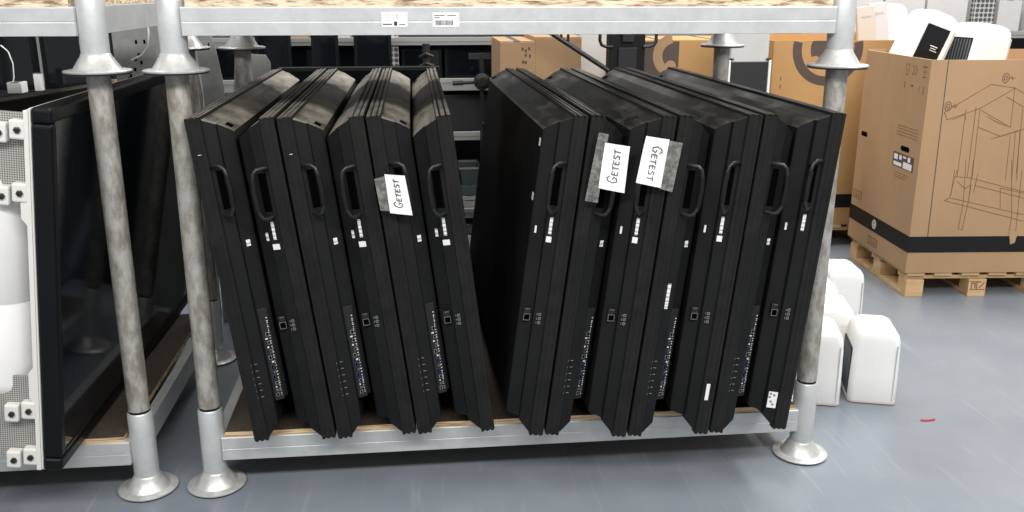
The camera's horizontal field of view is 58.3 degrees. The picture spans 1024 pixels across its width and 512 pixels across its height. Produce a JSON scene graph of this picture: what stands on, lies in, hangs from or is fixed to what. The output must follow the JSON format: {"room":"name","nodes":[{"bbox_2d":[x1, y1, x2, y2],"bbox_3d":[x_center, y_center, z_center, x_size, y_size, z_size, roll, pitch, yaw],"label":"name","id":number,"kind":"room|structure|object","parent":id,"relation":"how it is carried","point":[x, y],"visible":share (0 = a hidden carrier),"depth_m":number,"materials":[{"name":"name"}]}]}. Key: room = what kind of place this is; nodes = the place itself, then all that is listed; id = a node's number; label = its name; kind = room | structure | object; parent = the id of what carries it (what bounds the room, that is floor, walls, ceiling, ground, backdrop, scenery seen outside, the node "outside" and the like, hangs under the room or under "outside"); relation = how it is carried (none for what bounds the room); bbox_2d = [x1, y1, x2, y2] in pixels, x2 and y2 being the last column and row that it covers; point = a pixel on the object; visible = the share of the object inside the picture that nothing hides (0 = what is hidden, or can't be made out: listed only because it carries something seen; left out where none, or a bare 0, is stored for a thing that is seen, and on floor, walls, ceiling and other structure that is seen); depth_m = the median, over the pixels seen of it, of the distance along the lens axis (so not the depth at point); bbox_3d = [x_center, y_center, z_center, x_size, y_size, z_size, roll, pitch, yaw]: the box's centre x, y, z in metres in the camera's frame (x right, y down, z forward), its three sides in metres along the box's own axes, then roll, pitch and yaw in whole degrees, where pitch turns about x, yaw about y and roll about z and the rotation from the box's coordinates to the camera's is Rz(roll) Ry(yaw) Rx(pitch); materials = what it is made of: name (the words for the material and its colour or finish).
{"room":"warehouse","nodes":[
{"label":"warehouse","id":0,"kind":"room"},
{"bbox_2d":[36,26,712,107],"bbox_3d":[0.255,-3.622,9.431,14.000,5.000,0.100,-2,16,-6],"label":"wall","id":1,"kind":"structure","parent":0,"point":[153,30],"depth_m":9.36,"materials":[{"name":"paint"}]},
{"bbox_2d":[0,218,1023,511],"bbox_3d":[0.880,0.411,4.598,14.000,0.050,11.500,-2,16,-6],"label":"floor","id":2,"kind":"structure","parent":0,"point":[961,361],"depth_m":3.33,"materials":[{"name":"grey concrete"}]},
{"bbox_2d":[0,84,52,97],"bbox_3d":[-2.801,-0.321,4.970,1.600,1.140,0.586,-2,16,-6],"label":"base cabinet","id":3,"kind":"object","parent":2,"relation":"on","point":[3,93],"visible":0.02,"depth_m":4.71,"materials":[{"name":"black"}]},
{"bbox_2d":[0,45,14,81],"bbox_3d":[-2.537,-0.945,4.625,0.056,0.233,0.012,2,16,5],"label":"cable","id":4,"kind":"object","parent":3,"relation":"on","point":[0,45],"visible":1,"depth_m":4.62,"materials":[{"name":"white plastic"}]},
{"bbox_2d":[7,81,27,93],"bbox_3d":[-2.507,-0.855,4.652,0.070,0.055,0.082,-2,16,-6],"label":"cardboard box","id":5,"kind":"object","parent":3,"relation":"on","point":[16,87],"visible":1,"depth_m":4.62,"materials":[{"name":"white cardboard"}]},
{"bbox_2d":[0,36,40,89],"bbox_3d":[-2.716,-1.201,4.774,0.420,0.660,0.050,-2,16,-6],"label":"panel display","id":6,"kind":"object","parent":3,"relation":"on","point":[23,51],"visible":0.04,"depth_m":4.82,"materials":[{"name":"black plastic"}]},
{"bbox_2d":[32,73,44,90],"bbox_3d":[-2.445,-0.899,4.741,0.040,0.090,0.042,-2,16,-6],"label":"cardboard box","id":7,"kind":"object","parent":3,"relation":"on","point":[38,77],"visible":0.99,"depth_m":4.72,"materials":[{"name":"white cardboard"}]},
{"bbox_2d":[38,36,86,88],"bbox_3d":[-2.342,-1.221,4.843,0.300,0.660,0.050,-2,16,-6],"label":"panel display","id":8,"kind":"object","parent":3,"relation":"on","point":[58,53],"visible":0.38,"depth_m":4.87,"materials":[{"name":"black"}]},
{"bbox_2d":[108,33,116,78],"bbox_3d":[-2.111,-1.236,4.896,0.130,0.660,0.050,-2,16,-6],"label":"panel display","id":9,"kind":"object","parent":3,"relation":"on","point":[109,34],"visible":0.02,"depth_m":4.91,"materials":[{"name":"black"}]},
{"bbox_2d":[0,51,235,502],"bbox_3d":[-2.356,-0.004,3.405,2.296,1.404,1.350,-2,16,-6],"label":"rack","id":10,"kind":"object","parent":2,"relation":"on","point":[126,433],"visible":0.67,"depth_m":3.06,"materials":[{"name":"metal"}]},
{"bbox_2d":[0,109,41,469],"bbox_3d":[-1.541,-0.002,3.120,0.320,1.116,0.956,-1,16,-5],"label":"monitor","id":11,"kind":"object","parent":10,"relation":"attached to","point":[20,438],"visible":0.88,"depth_m":2.72,"materials":[{"name":"white paint"}]},
{"bbox_2d":[0,84,87,111],"bbox_3d":[-1.802,-0.015,3.272,0.110,1.070,1.200,3,16,9],"label":"display","id":12,"kind":"object","parent":10,"relation":"on","point":[18,103],"visible":0.02,"depth_m":3.31,"materials":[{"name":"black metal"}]},
{"bbox_2d":[0,0,209,76],"bbox_3d":[-2.354,-1.353,3.014,2.296,1.404,1.350,-2,16,-6],"label":"rack","id":13,"kind":"object","parent":10,"relation":"on","point":[92,21],"visible":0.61,"depth_m":2.70,"materials":[{"name":"plywood"},{"name":"galvanised steel"},{"name":"weathered galvanised"}]},
{"bbox_2d":[28,74,187,470],"bbox_3d":[-1.437,-0.096,3.456,0.176,1.119,1.620,-1,16,-5],"label":"screen","id":14,"kind":"object","parent":10,"relation":"on","point":[80,369],"visible":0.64,"depth_m":2.96,"materials":[{"name":"black plastic"},{"name":"dark glass"}]},
{"bbox_2d":[111,29,180,313],"bbox_3d":[-1.795,-0.367,4.542,0.195,1.470,0.007,-2,16,-6],"label":"plate","id":15,"kind":"object","parent":2,"relation":"on","point":[129,44],"visible":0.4,"depth_m":4.36,"materials":[{"name":"grey paint"}]},
{"bbox_2d":[131,27,149,60],"bbox_3d":[-1.709,-1.077,4.186,0.096,0.369,0.008,-2,16,-6],"label":"cable","id":16,"kind":"object","parent":15,"relation":"hanging from","point":[145,49],"visible":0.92,"depth_m":4.22,"materials":[{"name":"white plastic"}]},
{"bbox_2d":[196,61,222,316],"bbox_3d":[-1.585,-0.399,4.599,0.145,1.500,0.006,-2,16,-6],"label":"plate","id":17,"kind":"object","parent":2,"relation":"on","point":[199,81],"visible":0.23,"depth_m":4.51,"materials":[{"name":"grey paint"}]},
{"bbox_2d":[196,36,227,321],"bbox_3d":[-1.447,-0.381,4.536,0.125,1.500,0.007,-2,16,-6],"label":"post","id":18,"kind":"object","parent":2,"relation":"on","point":[212,82],"visible":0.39,"depth_m":4.39,"materials":[{"name":"grey metal"}]},
{"bbox_2d":[234,54,270,90],"bbox_3d":[-1.294,-0.350,4.709,0.215,1.345,0.007,-2,16,-6],"label":"plate","id":19,"kind":"object","parent":2,"relation":"on","point":[261,65],"visible":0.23,"depth_m":4.54,"materials":[{"name":"grey paint"}]},
{"bbox_2d":[255,35,292,69],"bbox_3d":[-1.530,-0.797,6.042,0.220,1.460,0.050,-2,16,-6],"label":"panel display","id":20,"kind":"object","parent":2,"relation":"on","point":[278,50],"visible":0.02,"depth_m":5.87,"materials":[{"name":"black"}]},
{"bbox_2d":[311,35,339,66],"bbox_3d":[-1.207,-0.807,6.076,0.170,1.460,0.050,-2,16,-6],"label":"panel display","id":21,"kind":"object","parent":2,"relation":"on","point":[324,48],"visible":0.02,"depth_m":5.91,"materials":[{"name":"black plastic"}]},
{"bbox_2d":[278,66,439,87],"bbox_3d":[-0.797,-0.383,4.973,0.830,1.262,0.060,-2,16,-6],"label":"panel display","id":22,"kind":"object","parent":2,"relation":"on","point":[358,73],"visible":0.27,"depth_m":4.78,"materials":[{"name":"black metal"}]},
{"bbox_2d":[202,35,523,217],"bbox_3d":[-0.797,-1.363,6.666,2.700,2.200,0.664,-2,16,-6],"label":"storage shelf","id":23,"kind":"object","parent":2,"relation":"on","point":[396,40],"visible":0.05,"depth_m":6.34,"materials":[{"name":"grey metal"}]},
{"bbox_2d":[216,48,255,79],"bbox_3d":[-1.808,-1.325,6.340,0.440,0.214,0.050,-2,16,-6],"label":"panel display","id":24,"kind":"object","parent":23,"relation":"on","point":[225,58],"visible":0.21,"depth_m":6.30,"materials":[{"name":"black"}]},
{"bbox_2d":[291,35,310,37],"bbox_3d":[-1.498,-1.561,6.395,0.180,0.078,0.262,-2,16,-6],"label":"cardboard box","id":25,"kind":"object","parent":23,"relation":"on","point":[292,36],"visible":0.03,"depth_m":6.28,"materials":[{"name":"brown cardboard"}]},
{"bbox_2d":[292,46,311,66],"bbox_3d":[-1.400,-1.341,6.381,0.340,0.224,0.050,-2,16,-6],"label":"panel display","id":26,"kind":"object","parent":23,"relation":"on","point":[301,55],"visible":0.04,"depth_m":6.35,"materials":[{"name":"black plastic"}]},
{"bbox_2d":[219,45,479,175],"bbox_3d":[-0.837,-1.514,7.008,2.700,2.300,0.020,-2,16,-6],"label":"sheet","id":27,"kind":"object","parent":23,"relation":"attached to","point":[465,149],"visible":0.02,"depth_m":7.24,"materials":[{"name":"black"}]},
{"bbox_2d":[353,35,391,65],"bbox_3d":[-0.903,-0.816,6.108,0.240,1.460,0.050,-2,16,-6],"label":"panel display","id":28,"kind":"object","parent":23,"relation":"on","point":[369,50],"visible":0.02,"depth_m":5.94,"materials":[{"name":"black"}]},
{"bbox_2d":[401,47,441,77],"bbox_3d":[-0.635,-1.359,6.463,0.280,0.214,0.050,-2,16,-6],"label":"panel display","id":29,"kind":"object","parent":23,"relation":"on","point":[410,55],"visible":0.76,"depth_m":6.43,"materials":[{"name":"black plastic"}]},
{"bbox_2d":[443,90,487,130],"bbox_3d":[-0.373,-1.085,6.776,0.650,0.264,0.442,-2,16,-6],"label":"storage box","id":30,"kind":"object","parent":23,"relation":"on","point":[464,106],"visible":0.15,"depth_m":6.57,"materials":[{"name":"black plastic"}]},
{"bbox_2d":[444,45,491,77],"bbox_3d":[-0.277,-1.375,6.499,0.400,0.226,0.050,-2,16,-6],"label":"panel display","id":31,"kind":"object","parent":23,"relation":"on","point":[458,64],"visible":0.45,"depth_m":6.47,"materials":[{"name":"black"}]},
{"bbox_2d":[463,200,474,207],"bbox_3d":[-0.324,-0.423,6.874,0.130,0.058,0.332,-2,16,-6],"label":"cardboard box","id":32,"kind":"object","parent":23,"relation":"on","point":[467,203],"visible":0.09,"depth_m":6.71,"materials":[{"name":"cardboard"}]},
{"bbox_2d":[462,195,475,199],"bbox_3d":[-0.324,-0.469,6.861,0.120,0.034,0.332,-2,16,-6],"label":"cardboard box","id":33,"kind":"object","parent":32,"relation":"on","point":[472,197],"visible":0.15,"depth_m":6.70,"materials":[{"name":"cardboard"}]},
{"bbox_2d":[460,178,476,195],"bbox_3d":[-0.327,-0.524,6.845,0.127,0.078,0.332,-2,16,-6],"label":"storage bin","id":34,"kind":"object","parent":33,"relation":"on","point":[468,189],"visible":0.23,"depth_m":6.69,"materials":[{"name":"grey plastic"}]},
{"bbox_2d":[457,160,478,184],"bbox_3d":[-0.322,-0.621,6.802,0.156,0.130,0.316,-2,16,-6],"label":"storage bin","id":35,"kind":"object","parent":34,"relation":"on","point":[468,169],"visible":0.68,"depth_m":6.68,"materials":[{"name":"grey plastic"}]},
{"bbox_2d":[419,43,433,65],"bbox_3d":[-0.465,-0.487,5.138,0.180,1.370,0.180,-2,16,-6],"label":"post","id":36,"kind":"object","parent":2,"relation":"on","point":[425,55],"visible":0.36,"depth_m":4.94,"materials":[{"name":"black metal"}]},
{"bbox_2d":[452,53,491,234],"bbox_3d":[-0.207,-0.780,6.381,0.317,1.241,0.317,10,19,30],"label":"post","id":37,"kind":"object","parent":2,"relation":"on","point":[481,80],"visible":0.58,"depth_m":6.21,"materials":[{"name":"black metal"}]},
{"bbox_2d":[165,48,847,498],"bbox_3d":[-0.040,-0.072,3.648,2.296,1.404,1.350,-2,16,-6],"label":"rack","id":38,"kind":"object","parent":2,"relation":"on","point":[227,435],"visible":0.38,"depth_m":3.17,"materials":[{"name":"metal"}]},
{"bbox_2d":[184,68,299,441],"bbox_3d":[-0.941,-0.144,3.721,0.244,1.070,1.834,-2,16,-6],"label":"display","id":39,"kind":"object","parent":38,"relation":"on","point":[214,132],"visible":0.62,"depth_m":2.91,"materials":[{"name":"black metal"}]},
{"bbox_2d":[239,68,336,438],"bbox_3d":[-0.797,-0.147,3.733,0.246,1.070,1.834,-2,16,-6],"label":"display","id":40,"kind":"object","parent":38,"relation":"on","point":[260,145],"visible":0.47,"depth_m":2.90,"materials":[{"name":"grey plastic"}]},
{"bbox_2d":[278,315,287,329],"bbox_3d":[-0.739,0.214,2.961,0.029,0.046,0.014,-2,16,-6],"label":"power socket","id":41,"kind":"object","parent":40,"relation":"attached to","point":[282,319],"depth_m":2.95,"materials":[{"name":"grey plastic"}]},
{"bbox_2d":[276,68,371,438],"bbox_3d":[-0.673,-0.149,3.741,0.247,1.070,1.834,-2,16,-6],"label":"display","id":42,"kind":"object","parent":38,"relation":"on","point":[304,128],"visible":0.67,"depth_m":2.92,"materials":[{"name":"grey plastic"}]},
{"bbox_2d":[327,68,415,434],"bbox_3d":[-0.535,-0.156,3.765,0.246,1.070,1.834,-2,16,-6],"label":"display","id":43,"kind":"object","parent":38,"relation":"on","point":[348,140],"visible":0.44,"depth_m":2.94,"materials":[{"name":"grey plastic"}]},
{"bbox_2d":[361,312,370,325],"bbox_3d":[-0.476,0.205,2.993,0.029,0.046,0.014,-2,16,-6],"label":"power socket","id":44,"kind":"object","parent":43,"relation":"attached to","point":[365,316],"depth_m":2.99,"materials":[{"name":"grey plastic"}]},
{"bbox_2d":[365,68,449,433],"bbox_3d":[-0.413,-0.158,3.774,0.247,1.070,1.834,-2,16,-6],"label":"display","id":45,"kind":"object","parent":38,"relation":"on","point":[389,117],"visible":0.94,"depth_m":2.97,"materials":[{"name":"grey plastic"}]},
{"bbox_2d":[374,174,411,214],"bbox_3d":[-0.363,-0.187,2.811,0.113,0.130,0.008,-1,16,-3],"label":"paper sign","id":46,"kind":"object","parent":45,"relation":"attached to","point":[392,192],"visible":1,"depth_m":2.81,"materials":[{"name":"white paper"}]},
{"bbox_2d":[412,67,494,431],"bbox_3d":[-0.274,-0.162,3.786,0.246,1.070,1.834,-2,16,-6],"label":"display","id":47,"kind":"object","parent":38,"relation":"on","point":[433,135],"visible":1,"depth_m":2.96,"materials":[{"name":"grey plastic"}]},
{"bbox_2d":[443,310,451,323],"bbox_3d":[-0.213,0.199,3.014,0.029,0.046,0.014,-2,16,-6],"label":"power socket","id":48,"kind":"object","parent":47,"relation":"attached to","point":[447,314],"depth_m":3.01,"materials":[{"name":"grey plastic"}]},
{"bbox_2d":[142,0,868,75],"bbox_3d":[-0.038,-1.421,3.257,2.296,1.404,1.350,-2,16,-6],"label":"rack","id":49,"kind":"object","parent":38,"relation":"on","point":[177,20],"visible":1,"depth_m":2.82,"materials":[{"name":"plywood"},{"name":"galvanised steel"},{"name":"weathered galvanised"}]},
{"bbox_2d":[470,68,588,435],"bbox_3d":[0.000,-0.156,3.766,0.248,1.070,1.834,-2,16,-7],"label":"display","id":50,"kind":"object","parent":38,"relation":"on","point":[533,145],"visible":0.98,"depth_m":3.06,"materials":[{"name":"grey plastic"}]},
{"bbox_2d":[522,306,530,320],"bbox_3d":[0.048,0.187,2.986,0.029,0.046,0.014,-2,16,-7],"label":"power socket","id":51,"kind":"object","parent":50,"relation":"attached to","point":[526,310],"depth_m":2.98,"materials":[{"name":"grey plastic"}]},
{"bbox_2d":[516,68,623,434],"bbox_3d":[0.124,-0.159,3.778,0.247,1.070,1.834,-2,16,-7],"label":"display","id":52,"kind":"object","parent":38,"relation":"on","point":[591,225],"visible":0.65,"depth_m":2.96,"materials":[{"name":"grey plastic"}]},
{"bbox_2d":[585,133,629,202],"bbox_3d":[0.292,-0.269,2.806,0.136,0.218,0.008,-2,16,-7],"label":"paper sign","id":53,"kind":"object","parent":52,"relation":"attached to","point":[610,161],"visible":1,"depth_m":2.81,"materials":[{"name":"white paper"}]},
{"bbox_2d":[545,68,677,436],"bbox_3d":[0.271,-0.153,3.757,0.240,1.071,1.834,-2,16,-7],"label":"display","id":54,"kind":"object","parent":38,"relation":"on","point":[636,215],"visible":0.42,"depth_m":2.97,"materials":[{"name":"grey plastic"}]},
{"bbox_2d":[606,308,615,321],"bbox_3d":[0.321,0.190,2.978,0.028,0.046,0.014,-2,16,-7],"label":"power socket","id":55,"kind":"object","parent":54,"relation":"attached to","point":[610,312],"depth_m":2.97,"materials":[{"name":"grey plastic"}]},
{"bbox_2d":[636,136,682,191],"bbox_3d":[0.447,-0.278,2.783,0.142,0.176,0.008,-2,16,-7],"label":"paper sign","id":56,"kind":"object","parent":54,"relation":"attached to","point":[660,157],"visible":1,"depth_m":2.78,"materials":[{"name":"white paper"}]},
{"bbox_2d":[571,68,709,435],"bbox_3d":[0.395,-0.157,3.771,0.240,1.071,1.834,-2,16,-7],"label":"display","id":57,"kind":"object","parent":38,"relation":"on","point":[681,206],"visible":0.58,"depth_m":2.94,"materials":[{"name":"grey plastic"}]},
{"bbox_2d":[602,67,762,433],"bbox_3d":[0.542,-0.159,3.776,0.228,1.072,1.834,-2,16,-7],"label":"display","id":58,"kind":"object","parent":38,"relation":"on","point":[734,132],"visible":0.44,"depth_m":2.97,"materials":[{"name":"grey plastic"}]},
{"bbox_2d":[689,306,698,319],"bbox_3d":[0.594,0.186,2.997,0.028,0.046,0.014,-2,16,-7],"label":"power socket","id":59,"kind":"object","parent":58,"relation":"attached to","point":[693,310],"depth_m":2.99,"materials":[{"name":"grey plastic"}]},
{"bbox_2d":[625,67,792,432],"bbox_3d":[0.666,-0.164,3.794,0.228,1.072,1.834,-2,16,-7],"label":"display","id":60,"kind":"object","parent":38,"relation":"on","point":[771,170],"visible":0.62,"depth_m":2.96,"materials":[{"name":"grey plastic"}]},
{"bbox_2d":[657,67,846,428],"bbox_3d":[0.812,-0.169,3.811,0.221,1.072,1.834,-2,16,-7],"label":"display","id":61,"kind":"object","parent":38,"relation":"on","point":[817,132],"visible":0.41,"depth_m":3.00,"materials":[{"name":"grey plastic"}]},
{"bbox_2d":[769,302,778,315],"bbox_3d":[0.865,0.176,3.032,0.028,0.046,0.014,-2,16,-7],"label":"power socket","id":62,"kind":"object","parent":61,"relation":"attached to","point":[773,306],"depth_m":3.03,"materials":[{"name":"grey plastic"}]},
{"bbox_2d":[491,36,534,76],"bbox_3d":[0.001,-0.704,5.913,0.210,1.356,0.582,-2,16,-6],"label":"cardboard box","id":63,"kind":"object","parent":2,"relation":"on","point":[514,52],"visible":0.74,"depth_m":5.48,"materials":[{"name":"brown cardboard"}]},
{"bbox_2d":[524,34,581,79],"bbox_3d":[0.246,-0.725,5.945,0.284,1.380,0.562,-2,16,-6],"label":"cardboard box","id":64,"kind":"object","parent":2,"relation":"on","point":[551,55],"visible":0.26,"depth_m":5.52,"materials":[{"name":"brown cardboard"}]},
{"bbox_2d":[573,34,606,77],"bbox_3d":[0.573,-2.615,5.963,0.270,5.000,0.250,-2,16,-6],"label":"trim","id":65,"kind":"structure","parent":2,"relation":"on","point":[591,46],"depth_m":6.19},
{"bbox_2d":[549,34,657,74],"bbox_3d":[0.585,-0.716,5.482,1.058,1.620,0.124,-2,16,-6],"label":"lift column","id":66,"kind":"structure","parent":2,"relation":"on","point":[622,50],"depth_m":5.30,"materials":[{"name":"black metal"}]},
{"bbox_2d":[644,34,679,75],"bbox_3d":[0.909,-0.792,6.163,0.253,1.389,0.553,-2,16,-6],"label":"cardboard box","id":67,"kind":"object","parent":2,"relation":"on","point":[665,54],"visible":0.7,"depth_m":5.75,"materials":[{"name":"brown cardboard"}]},
{"bbox_2d":[660,36,713,76],"bbox_3d":[1.248,-0.786,6.214,0.463,1.350,0.532,-2,16,-6],"label":"cardboard box","id":68,"kind":"object","parent":2,"relation":"on","point":[695,58],"visible":0.19,"depth_m":5.79,"materials":[{"name":"brown cardboard"}]},
{"bbox_2d":[728,34,771,92],"bbox_3d":[1.402,-0.716,5.593,0.264,1.560,0.088,-2,16,-6],"label":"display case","id":69,"kind":"object","parent":2,"relation":"on","point":[749,65],"visible":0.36,"depth_m":5.43,"materials":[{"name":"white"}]},
{"bbox_2d":[793,316,843,405],"bbox_3d":[1.272,0.429,3.854,0.196,0.330,0.226,3,16,9],"label":"speaker","id":70,"kind":"object","parent":2,"relation":"on","point":[829,374],"visible":0.41,"depth_m":3.75,"materials":[{"name":"beige plastic"}]},
{"bbox_2d":[826,277,838,293],"bbox_3d":[1.450,0.264,4.426,0.196,0.330,0.226,1,16,4],"label":"projector","id":71,"kind":"object","parent":2,"relation":"on","point":[830,287],"visible":0.09,"depth_m":4.29,"materials":[{"name":"beige plastic"}]},
{"bbox_2d":[823,293,853,341],"bbox_3d":[1.420,0.346,4.141,0.196,0.330,0.226,2,16,7],"label":"speaker","id":72,"kind":"object","parent":2,"relation":"on","point":[836,307],"visible":0.2,"depth_m":4.01,"materials":[{"name":"beige plastic"}]},
{"bbox_2d":[832,224,852,239],"bbox_3d":[2.186,-0.253,6.543,1.180,0.144,0.800,-2,16,-6],"label":"wooden pallet","id":73,"kind":"object","parent":2,"relation":"on","point":[842,229],"visible":0.02,"depth_m":6.18,"materials":[{"name":"brown wood"}]},
{"bbox_2d":[768,33,894,224],"bbox_3d":[2.196,-0.902,6.356,1.205,1.206,0.805,-2,16,-6],"label":"cardboard box","id":74,"kind":"object","parent":73,"relation":"on","point":[790,77],"visible":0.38,"depth_m":5.86,"materials":[{"name":"brown cardboard"}]},
{"bbox_2d":[855,5,875,39],"bbox_3d":[2.326,-1.411,6.019,0.182,0.452,0.051,1,16,4],"label":"plastic cover","id":75,"kind":"object","parent":74,"relation":"on","point":[865,15],"visible":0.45,"depth_m":5.97,"materials":[{"name":"beige plastic"}]},
{"bbox_2d":[867,2,888,39],"bbox_3d":[2.447,-1.452,6.125,0.187,0.473,0.051,1,16,4],"label":"plastic cover","id":76,"kind":"object","parent":74,"relation":"on","point":[881,8],"visible":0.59,"depth_m":6.07,"materials":[{"name":"grey plastic"}]},
{"bbox_2d":[887,3,907,39],"bbox_3d":[2.554,-1.496,6.268,0.269,0.443,0.226,1,16,4],"label":"projector","id":77,"kind":"object","parent":74,"relation":"on","point":[897,13],"visible":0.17,"depth_m":6.13,"materials":[{"name":"beige plastic"}]},
{"bbox_2d":[827,259,863,315],"bbox_3d":[1.660,0.193,4.671,0.196,0.330,0.226,1,16,2],"label":"speaker","id":78,"kind":"object","parent":2,"relation":"on","point":[848,279],"visible":0.31,"depth_m":4.55,"materials":[{"name":"beige plastic"}]},
{"bbox_2d":[841,314,900,404],"bbox_3d":[1.510,0.426,3.866,0.196,0.330,0.226,3,16,10],"label":"projector","id":79,"kind":"object","parent":2,"relation":"on","point":[871,351],"visible":0.96,"depth_m":3.78,"materials":[{"name":"white plastic"}]},
{"bbox_2d":[841,333,852,392],"bbox_3d":[1.421,0.453,3.890,0.014,0.205,0.170,3,16,10],"label":"vent grille","id":80,"kind":"object","parent":79,"relation":"attached to","point":[847,365],"depth_m":3.85,"materials":[{"name":"black plastic"}]},
{"bbox_2d":[791,0,1023,37],"bbox_3d":[4.157,-1.730,7.593,3.935,2.400,0.764,-2,16,-6],"label":"storage shelf","id":81,"kind":"object","parent":2,"relation":"on","point":[981,11],"visible":0.02,"depth_m":7.13,"materials":[{"name":"grey metal"}]},
{"bbox_2d":[855,0,882,30],"bbox_3d":[2.621,-1.937,7.293,0.400,0.288,0.532,-2,16,-6],"label":"cardboard box","id":82,"kind":"object","parent":81,"relation":"on","point":[860,3],"visible":0.03,"depth_m":7.03,"materials":[{"name":"white cardboard"}]},
{"bbox_2d":[883,0,924,14],"bbox_3d":[2.999,-1.938,7.335,0.320,0.268,0.532,-2,16,-6],"label":"cardboard box","id":83,"kind":"object","parent":81,"relation":"on","point":[910,5],"visible":0.02,"depth_m":7.07,"materials":[{"name":"white cardboard"}]},
{"bbox_2d":[924,0,967,22],"bbox_3d":[3.342,-1.967,7.366,0.330,0.308,0.532,-2,16,-6],"label":"cardboard box","id":84,"kind":"object","parent":81,"relation":"on","point":[957,9],"visible":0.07,"depth_m":7.11,"materials":[{"name":"white cardboard"}]},
{"bbox_2d":[965,0,1022,30],"bbox_3d":[3.859,-1.949,7.430,0.190,0.238,0.532,-2,16,-6],"label":"cardboard box","id":85,"kind":"object","parent":81,"relation":"on","point":[1007,13],"visible":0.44,"depth_m":7.18,"materials":[{"name":"white cardboard"}]},
{"bbox_2d":[1010,38,1023,48],"bbox_3d":[4.129,-1.848,7.998,3.900,2.400,0.020,-2,16,-6],"label":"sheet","id":86,"kind":"object","parent":81,"relation":"attached to","point":[1017,43],"visible":0.02,"depth_m":8.02,"materials":[{"name":"black"}]},
{"bbox_2d":[1018,0,1023,30],"bbox_3d":[4.247,-1.984,7.463,0.470,0.288,0.532,-2,16,-6],"label":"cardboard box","id":87,"kind":"object","parent":81,"relation":"on","point":[1021,22],"visible":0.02,"depth_m":7.26,"materials":[{"name":"white cardboard"}]},
{"bbox_2d":[920,418,934,420],"bbox_3d":[1.660,0.654,3.661,0.062,0.007,0.015,-2,16,-6],"label":"scrap","id":88,"kind":"object","parent":2,"relation":"on","point":[932,419],"visible":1,"depth_m":3.66,"materials":[{"name":"red plastic"}]},
{"bbox_2d":[850,238,1023,296],"bbox_3d":[2.775,0.044,5.522,1.180,0.144,0.801,0,16,-2],"label":"wooden pallet","id":89,"kind":"object","parent":2,"relation":"on","point":[967,283],"visible":0.48,"depth_m":5.19,"materials":[{"name":"brown wood"}]},
{"bbox_2d":[848,49,1023,272],"bbox_3d":[2.775,-0.585,5.342,1.226,1.162,0.836,0,16,-2],"label":"cardboard box","id":90,"kind":"object","parent":89,"relation":"on","point":[938,181],"visible":1,"depth_m":5.01,"materials":[{"name":"brown cardboard"}]},
{"bbox_2d":[889,9,957,59],"bbox_3d":[2.370,-1.215,5.348,0.335,0.431,0.266,1,16,2],"label":"projector","id":91,"kind":"object","parent":90,"relation":"on","point":[925,33],"visible":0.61,"depth_m":5.22,"materials":[{"name":"white plastic"}]},
{"bbox_2d":[944,22,1011,59],"bbox_3d":[2.675,-1.171,5.310,0.302,0.350,0.248,-5,17,-16],"label":"projector","id":92,"kind":"object","parent":90,"relation":"on","point":[971,41],"visible":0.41,"depth_m":5.20,"materials":[{"name":"beige plastic"}]},
{"bbox_2d":[944,37,973,59],"bbox_3d":[2.558,-1.155,5.277,0.020,0.205,0.187,4,14,-18],"label":"vent grille","id":93,"kind":"object","parent":92,"relation":"attached to","point":[961,48],"depth_m":5.23,"materials":[{"name":"black plastic"}]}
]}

